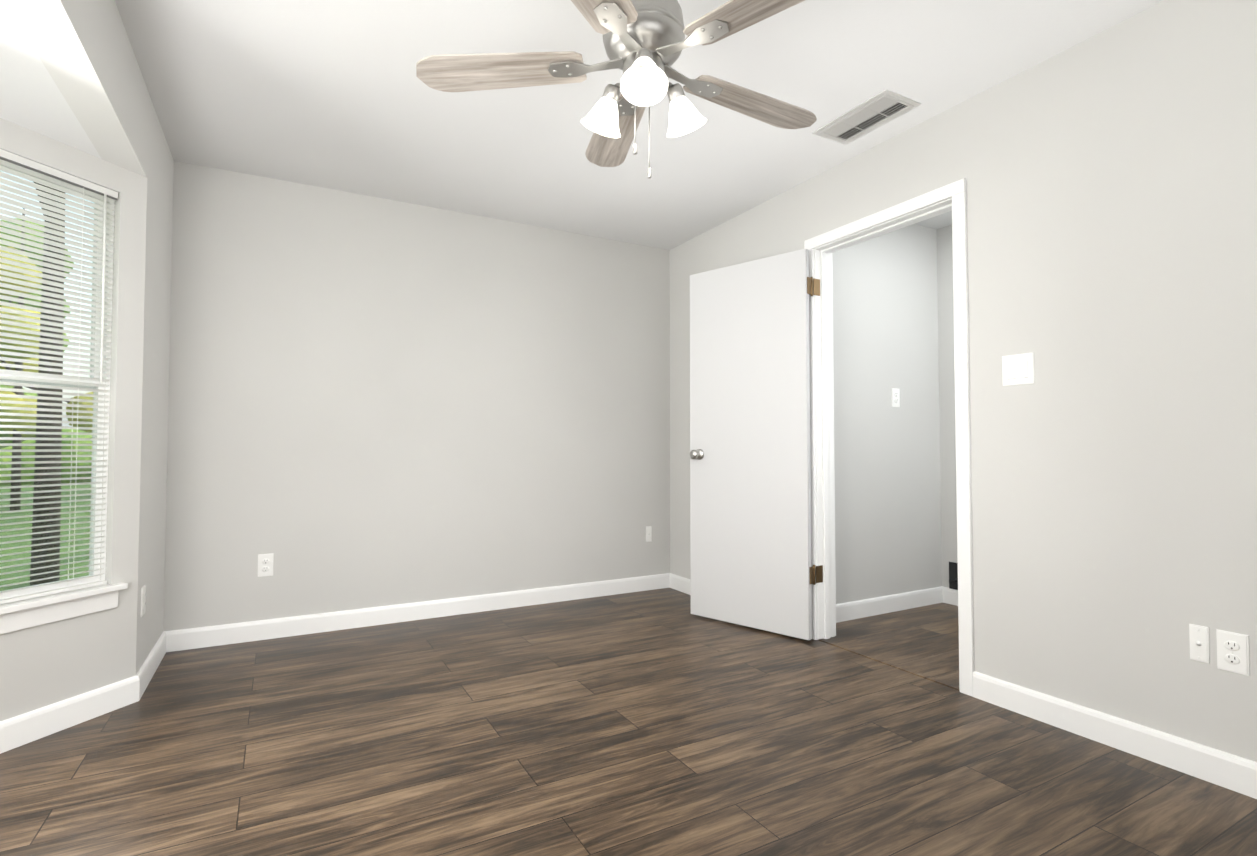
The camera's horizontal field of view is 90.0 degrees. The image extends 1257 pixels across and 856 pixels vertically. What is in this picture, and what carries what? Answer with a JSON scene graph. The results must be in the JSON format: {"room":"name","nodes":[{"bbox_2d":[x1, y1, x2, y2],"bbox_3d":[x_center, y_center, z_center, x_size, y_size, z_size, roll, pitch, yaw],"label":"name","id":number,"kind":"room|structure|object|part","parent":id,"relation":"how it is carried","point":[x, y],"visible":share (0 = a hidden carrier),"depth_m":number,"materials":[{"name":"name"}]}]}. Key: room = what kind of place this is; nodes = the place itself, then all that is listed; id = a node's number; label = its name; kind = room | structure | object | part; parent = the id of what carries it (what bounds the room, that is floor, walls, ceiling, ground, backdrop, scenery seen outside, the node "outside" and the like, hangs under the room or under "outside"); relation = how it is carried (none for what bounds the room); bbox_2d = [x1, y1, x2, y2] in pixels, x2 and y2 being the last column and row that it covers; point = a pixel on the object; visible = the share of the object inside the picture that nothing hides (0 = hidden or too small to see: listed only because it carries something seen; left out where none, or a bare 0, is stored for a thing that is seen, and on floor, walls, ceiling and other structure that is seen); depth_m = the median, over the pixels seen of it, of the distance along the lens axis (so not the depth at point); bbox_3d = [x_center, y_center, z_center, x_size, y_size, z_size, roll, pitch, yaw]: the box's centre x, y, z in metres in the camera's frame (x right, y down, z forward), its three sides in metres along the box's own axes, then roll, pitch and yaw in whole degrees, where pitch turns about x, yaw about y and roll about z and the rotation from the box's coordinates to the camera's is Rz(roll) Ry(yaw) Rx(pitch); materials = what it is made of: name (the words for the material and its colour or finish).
{"room":"empty bedroom","nodes":[
{"label":"empty bedroom","id":0,"kind":"room"},
{"bbox_2d":[0,0,101,158],"bbox_3d":[-1.620,-1.062,0.953,0.730,0.001,2.870,1,-2,-29],"label":"ceiling","id":1,"kind":"structure","parent":0,"point":[32,98],"depth_m":1.95,"materials":[{"name":"paint"}]},
{"bbox_2d":[0,118,146,720],"bbox_3d":[-2.174,-0.157,1.960,0.120,2.440,1.202,0,-2,16],"label":"wall","id":2,"kind":"structure","parent":0,"point":[44,665],"depth_m":2.42,"materials":[{"name":"paint"}]},
{"bbox_2d":[0,164,114,599],"bbox_3d":[-2.168,-0.173,1.986,0.060,1.515,0.950,0,-2,16],"label":"window","id":3,"kind":"structure","parent":2,"relation":"in","point":[46,587],"depth_m":2.38,"materials":[{"name":"white plastic"}]},
{"bbox_2d":[0,149,117,603],"bbox_3d":[-2.118,-0.175,1.972,0.041,1.509,0.934,-1,-2,16],"label":"window blind","id":4,"kind":"object","parent":3,"relation":"attached to","point":[32,168],"visible":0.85,"depth_m":2.24,"materials":[{"name":"grey plastic"}]},
{"bbox_2d":[0,583,127,634],"bbox_3d":[-2.105,0.629,1.944,0.072,0.092,1.020,0,-2,16],"label":"sill","id":5,"kind":"structure","parent":2,"relation":"attached to","point":[25,614],"depth_m":2.22,"materials":[{"name":"white wood"}]},
{"bbox_2d":[0,573,1256,798],"bbox_3d":[-0.212,1.000,1.518,3.800,0.100,4.740,1,-2,-29],"label":"baseboard","id":6,"kind":"structure","parent":2,"relation":"attached to","point":[1200,761],"depth_m":2.41,"materials":[{"name":"white wood"}]},
{"bbox_2d":[4,0,173,673],"bbox_3d":[-1.442,-0.171,1.483,0.120,2.440,3.910,1,-2,-29],"label":"wall","id":7,"kind":"structure","parent":0,"point":[83,49],"depth_m":2.51,"materials":[{"name":"paint"}]},
{"bbox_2d":[141,585,145,616],"bbox_3d":[-2.000,0.713,2.594,0.009,0.116,0.071,1,-2,-29],"label":"outlet","id":8,"kind":"object","parent":7,"relation":"attached to","point":[143,598],"visible":0.98,"depth_m":2.58,"materials":[{"name":"white plastic"}]},
{"bbox_2d":[163,161,669,630],"bbox_3d":[-1.020,-0.099,3.884,3.190,2.440,0.120,1,-2,-29],"label":"wall","id":9,"kind":"structure","parent":0,"point":[375,401],"depth_m":3.64,"materials":[{"name":"paint"}]},
{"bbox_2d":[258,553,273,576],"bbox_3d":[-1.902,0.719,3.295,0.071,0.116,0.009,1,-2,-29],"label":"electrical outlet","id":10,"kind":"object","parent":9,"relation":"attached to","point":[265,564],"visible":1,"depth_m":3.29,"materials":[{"name":"white plastic"}]},
{"bbox_2d":[646,526,651,541],"bbox_3d":[0.145,0.748,4.428,0.046,0.108,0.016,1,-2,-29],"label":"electrical outlet","id":11,"kind":"object","parent":9,"relation":"attached to","point":[648,533],"visible":1,"depth_m":4.43,"materials":[{"name":"white plastic"}]},
{"bbox_2d":[0,588,1256,855],"bbox_3d":[0.360,1.060,1.835,5.110,0.001,4.740,1,-2,-29],"label":"floor","id":12,"kind":"structure","parent":0,"point":[660,722],"depth_m":2.03,"materials":[{"name":"brown wood"}]},
{"bbox_2d":[819,639,959,690],"bbox_3d":[1.191,1.091,2.936,0.040,0.004,0.778,1,-2,-29],"label":"transition piece","id":13,"kind":"object","parent":12,"relation":"on","point":[933,679],"visible":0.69,"depth_m":2.88,"materials":[{"name":"brown wood"}]},
{"bbox_2d":[115,0,1162,249],"bbox_3d":[0.159,-1.382,1.796,2.950,0.001,4.740,1,-2,-29],"label":"ceiling","id":14,"kind":"structure","parent":0,"point":[335,94],"depth_m":2.55,"materials":[{"name":"paint"}]},
{"bbox_2d":[416,0,816,178],"bbox_3d":[0.085,-1.049,1.811,1.226,0.665,1.264,1,-2,-29],"label":"ceiling fan","id":15,"kind":"object","parent":14,"relation":"hanging from","point":[646,42],"visible":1,"depth_m":1.78,"materials":[{"name":"brown wood"}]},
{"bbox_3d":[-0.373,-1.030,1.815,0.495,0.024,0.148,0,-2,5],"label":"blade","id":16,"kind":"part","parent":15,"relation":"part of","materials":[{"name":"brown wood"}]},
{"bbox_3d":[-0.120,-1.042,1.394,0.148,0.024,0.495,-1,-2,23],"label":"blade","id":17,"kind":"part","parent":15,"relation":"part of","materials":[{"name":"brown wood"}]},
{"bbox_3d":[-0.051,-1.018,2.185,0.148,0.024,0.495,0,-2,-13],"label":"blade","id":18,"kind":"part","parent":15,"relation":"part of","materials":[{"name":"brown wood"}]},
{"bbox_3d":[0.358,-1.039,1.505,0.495,0.024,0.148,-1,-2,41],"label":"blade","id":19,"kind":"part","parent":15,"relation":"part of","materials":[{"name":"brown wood"}]},
{"bbox_3d":[0.401,-1.024,1.994,0.495,0.024,0.148,1,-2,-31],"label":"blade","id":20,"kind":"part","parent":15,"relation":"part of","materials":[{"name":"brown wood"}]},
{"bbox_2d":[812,89,920,144],"bbox_3d":[1.031,-1.350,2.749,0.215,0.008,0.400,1,-2,-29],"label":"ceiling vent","id":21,"kind":"object","parent":14,"relation":"in","point":[875,111],"visible":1,"depth_m":2.73,"materials":[{"name":"white metal"}]},
{"bbox_2d":[832,224,941,603],"bbox_3d":[1.539,-0.098,3.909,1.310,2.440,0.120,1,-2,-29],"label":"wall","id":22,"kind":"structure","parent":0,"point":[886,453],"depth_m":3.87,"materials":[{"name":"paint"}]},
{"bbox_2d":[836,586,942,622],"bbox_3d":[1.519,1.069,3.786,1.150,0.100,0.014,1,-2,-29],"label":"baseboard","id":23,"kind":"structure","parent":22,"relation":"attached to","point":[852,610],"depth_m":3.81,"materials":[{"name":"white wood"}]},
{"bbox_2d":[891,388,899,406],"bbox_3d":[1.663,-0.188,3.906,0.071,0.116,0.009,1,-2,-29],"label":"light switch","id":24,"kind":"object","parent":22,"relation":"attached to","point":[895,392],"visible":1,"depth_m":3.90,"materials":[{"name":"white plastic"}]},
{"bbox_2d":[915,211,951,228],"bbox_3d":[1.921,-1.342,3.134,1.190,0.001,1.670,1,-2,-29],"label":"ceiling","id":25,"kind":"structure","parent":0,"point":[941,221],"depth_m":4.00,"materials":[{"name":"paint"}]},
{"bbox_2d":[937,225,957,587],"bbox_3d":[2.494,-0.113,3.415,0.120,2.440,1.910,1,-2,-29],"label":"wall","id":26,"kind":"structure","parent":0,"point":[947,398],"depth_m":4.07,"materials":[{"name":"paint"}]},
{"bbox_2d":[943,587,957,605],"bbox_3d":[2.435,1.056,3.347,0.014,0.100,1.670,1,-2,-29],"label":"baseboard","id":27,"kind":"structure","parent":26,"relation":"attached to","point":[950,596],"depth_m":4.01,"materials":[{"name":"white wood"}]},
{"bbox_2d":[949,562,957,589],"bbox_3d":[2.047,0.939,3.954,0.080,0.170,0.120,1,-2,-29],"label":"air vent","id":28,"kind":"object","parent":26,"relation":"in","point":[953,575],"visible":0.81,"depth_m":3.99,"materials":[{"name":"black metal"}]},
{"bbox_2d":[669,0,1256,761],"bbox_3d":[1.502,-0.140,2.504,0.120,2.440,4.980,1,-2,-29],"label":"wall","id":29,"kind":"structure","parent":0,"point":[1109,174],"depth_m":2.15,"materials":[{"name":"paint"}]},
{"bbox_2d":[690,248,822,639],"bbox_3d":[0.670,0.083,3.519,0.789,2.030,0.178,-2,-2,43],"label":"door","id":30,"kind":"structure","parent":29,"relation":"in","point":[750,515],"depth_m":3.48,"materials":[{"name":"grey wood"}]},
{"bbox_3d":[0.997,0.009,3.306,0.048,1.598,0.002,1,-2,-29],"label":"door jamb hinge leaves","id":31,"kind":"part","parent":30,"relation":"part of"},
{"bbox_2d":[804,178,973,696],"bbox_3d":[1.230,0.038,2.989,0.152,2.112,0.904,1,-2,-29],"label":"door frame","id":32,"kind":"structure","parent":29,"relation":"attached to","point":[952,197],"depth_m":3.08,"materials":[{"name":"white wood"}]},
{"bbox_2d":[1002,352,1033,385],"bbox_3d":[1.486,-0.224,2.401,0.010,0.116,0.116,1,-2,-29],"label":"light switch","id":33,"kind":"object","parent":29,"relation":"attached to","point":[1017,369],"visible":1,"depth_m":2.40,"materials":[{"name":"white plastic"}]},
{"bbox_2d":[1189,624,1209,663],"bbox_3d":[1.737,0.657,1.916,0.016,0.108,0.046,1,-2,-29],"label":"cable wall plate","id":34,"kind":"object","parent":29,"relation":"attached to","point":[1199,642],"visible":1,"depth_m":1.92,"materials":[{"name":"white plastic"}]},
{"bbox_2d":[1216,629,1249,675],"bbox_3d":[1.777,0.660,1.850,0.009,0.116,0.071,1,-2,-29],"label":"duplex electrical outlet","id":35,"kind":"object","parent":29,"relation":"attached to","point":[1232,651],"visible":1,"depth_m":1.85,"materials":[{"name":"white plastic"}]},
{"label":"outside","id":36,"kind":"structure","parent":0,"visible":0},
{"bbox_2d":[0,483,90,590],"bbox_3d":[-7.347,1.897,13.011,120.000,0.100,110.000,1,-2,-29],"label":"lawn","id":37,"kind":"structure","parent":36,"point":[3,564],"depth_m":10.10,"materials":[{"name":"green plant"}]},
{"bbox_2d":[0,218,73,448],"bbox_3d":[-18.439,-2.243,18.439,3.441,8.502,4.171,1,-2,-29],"label":"tree","id":38,"kind":"object","parent":37,"relation":"on","point":[25,393],"depth_m":18.41,"materials":[{"name":"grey plant"}]},
{"bbox_2d":[0,429,91,484],"bbox_3d":[-21.722,1.401,26.858,27.406,3.947,4.576,1,-2,-29],"label":"hedge","id":39,"kind":"object","parent":37,"relation":"on","point":[62,464],"depth_m":25.03,"materials":[{"name":"green plant"}]},
{"bbox_2d":[0,208,92,510],"bbox_3d":[-13.872,-1.621,14.138,3.774,7.000,2.889,1,-2,-29],"label":"tree","id":40,"kind":"object","parent":37,"relation":"on","point":[24,417],"depth_m":14.35,"materials":[{"name":"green plant"}]},
{"bbox_2d":[30,182,64,585],"bbox_3d":[-6.574,-4.802,6.809,5.138,12.918,5.705,1,-2,-29],"label":"tree","id":41,"kind":"object","parent":37,"relation":"on","point":[56,562],"depth_m":6.58,"materials":[{"name":"grey plant"}]}
]}

